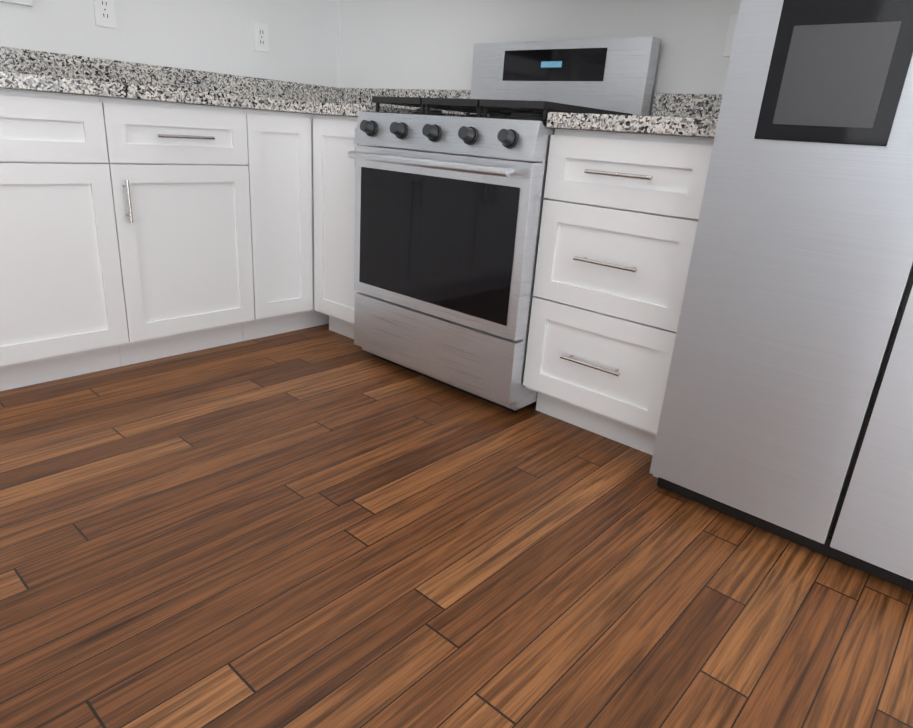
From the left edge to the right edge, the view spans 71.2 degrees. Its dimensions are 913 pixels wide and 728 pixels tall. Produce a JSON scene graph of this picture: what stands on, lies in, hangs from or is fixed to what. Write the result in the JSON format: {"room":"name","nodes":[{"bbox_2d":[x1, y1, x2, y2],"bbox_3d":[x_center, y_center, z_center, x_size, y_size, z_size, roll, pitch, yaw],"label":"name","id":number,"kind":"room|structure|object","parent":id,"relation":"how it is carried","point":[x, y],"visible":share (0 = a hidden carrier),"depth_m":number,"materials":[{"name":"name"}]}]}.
{"room":"kitchen","nodes":[
{"label":"kitchen","id":0,"kind":"room"},
{"bbox_2d":[0,0,338,87],"bbox_3d":[-2.296,-1.100,1.397,0.150,2.520,5.300,20,25,37],"label":"wall","id":1,"kind":"structure","parent":0,"point":[215,36],"depth_m":2.65,"materials":[{"name":"white paint"}]},
{"bbox_2d":[0,0,32,5],"bbox_3d":[-1.788,-1.614,1.681,0.130,1.020,1.060,20,25,37],"label":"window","id":2,"kind":"structure","parent":1,"relation":"in","point":[25,2],"depth_m":2.18,"materials":[{"name":"white"}]},
{"bbox_2d":[93,0,116,28],"bbox_3d":[-1.310,-1.319,2.372,0.008,0.116,0.072,20,25,37],"label":"electrical outlet","id":3,"kind":"object","parent":1,"relation":"attached to","point":[104,11],"visible":1,"depth_m":2.37,"materials":[{"name":"white plastic"}]},
{"bbox_2d":[253,21,268,52],"bbox_3d":[-0.872,-1.459,2.845,0.008,0.116,0.072,20,25,37],"label":"electrical outlet","id":4,"kind":"object","parent":1,"relation":"attached to","point":[261,38],"visible":1,"depth_m":2.84,"materials":[{"name":"white plastic"}]},
{"bbox_2d":[0,324,912,727],"bbox_3d":[-0.503,0.803,0.301,5.200,0.060,5.300,20,25,37],"label":"floor","id":5,"kind":"structure","parent":0,"point":[320,526],"depth_m":1.32,"materials":[{"name":"brown wood"}]},
{"bbox_2d":[0,88,128,390],"bbox_3d":[-1.622,-0.361,1.892,0.654,0.889,0.949,20,25,37],"label":"base cabinet","id":6,"kind":"object","parent":5,"relation":"on","point":[62,310],"visible":1,"depth_m":1.93,"materials":[{"name":"white wood"}]},
{"bbox_2d":[0,46,307,113],"bbox_3d":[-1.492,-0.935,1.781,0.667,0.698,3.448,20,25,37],"label":"countertop","id":7,"kind":"structure","parent":6,"relation":"on","point":[20,69],"depth_m":2.30,"materials":[{"name":"grey stone"}]},
{"bbox_2d":[99,96,254,365],"bbox_3d":[-1.147,-0.513,2.404,0.654,0.889,0.479,20,25,37],"label":"base cabinet","id":8,"kind":"object","parent":5,"relation":"on","point":[179,175],"visible":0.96,"depth_m":2.20,"materials":[{"name":"white wood"}]},
{"bbox_2d":[243,108,328,340],"bbox_3d":[-0.703,-0.665,2.909,0.618,0.889,0.898,20,25,37],"label":"base cabinet","id":9,"kind":"object","parent":5,"relation":"on","point":[280,157],"visible":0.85,"depth_m":2.49,"materials":[{"name":"white wood"}]},
{"bbox_2d":[313,114,363,338],"bbox_3d":[-0.274,-0.562,2.713,0.354,0.889,0.653,20,25,37],"label":"base cabinet","id":10,"kind":"object","parent":5,"relation":"on","point":[334,194],"visible":0.31,"depth_m":2.51,"materials":[{"name":"white wood"}]},
{"bbox_2d":[308,84,470,116],"bbox_3d":[-0.216,-1.036,2.515,0.286,0.140,0.658,20,25,37],"label":"countertop","id":11,"kind":"structure","parent":10,"relation":"on","point":[322,100],"depth_m":2.86,"materials":[{"name":"grey stone"}]},
{"bbox_2d":[348,36,660,413],"bbox_3d":[0.112,-0.539,2.276,0.759,1.195,0.722,20,25,37],"label":"gas range","id":12,"kind":"object","parent":5,"relation":"on","point":[448,212],"visible":0.83,"depth_m":2.09,"materials":[{"name":"silver metal"}]},
{"bbox_2d":[523,129,713,454],"bbox_3d":[0.606,-0.238,1.994,0.479,0.889,0.654,20,25,37],"label":"base cabinet","id":13,"kind":"object","parent":5,"relation":"on","point":[620,218],"visible":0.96,"depth_m":1.76,"materials":[{"name":"white wood"}]},
{"bbox_2d":[547,93,722,137],"bbox_3d":[0.644,-0.723,1.822,0.479,0.140,0.643,20,25,37],"label":"countertop","id":14,"kind":"structure","parent":13,"relation":"on","point":[692,115],"depth_m":1.68,"materials":[{"name":"grey stone"}]},
{"bbox_2d":[649,0,912,591],"bbox_3d":[1.145,-0.483,1.343,0.932,1.865,0.710,20,25,37],"label":"refrigerator","id":15,"kind":"object","parent":5,"relation":"on","point":[787,410],"visible":1,"depth_m":1.33,"materials":[{"name":"silver metal"}]},
{"bbox_2d":[339,0,740,115],"bbox_3d":[1.350,-0.933,1.661,5.050,2.520,0.150,20,25,37],"label":"wall","id":16,"kind":"structure","parent":0,"point":[406,44],"depth_m":2.53,"materials":[{"name":"white paint"}]},
{"bbox_2d":[723,14,737,55],"bbox_3d":[0.871,-1.014,1.967,0.072,0.116,0.008,20,25,37],"label":"electrical outlet","id":17,"kind":"object","parent":16,"relation":"attached to","point":[730,34],"visible":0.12,"depth_m":1.98,"materials":[{"name":"white plastic"}]}
]}

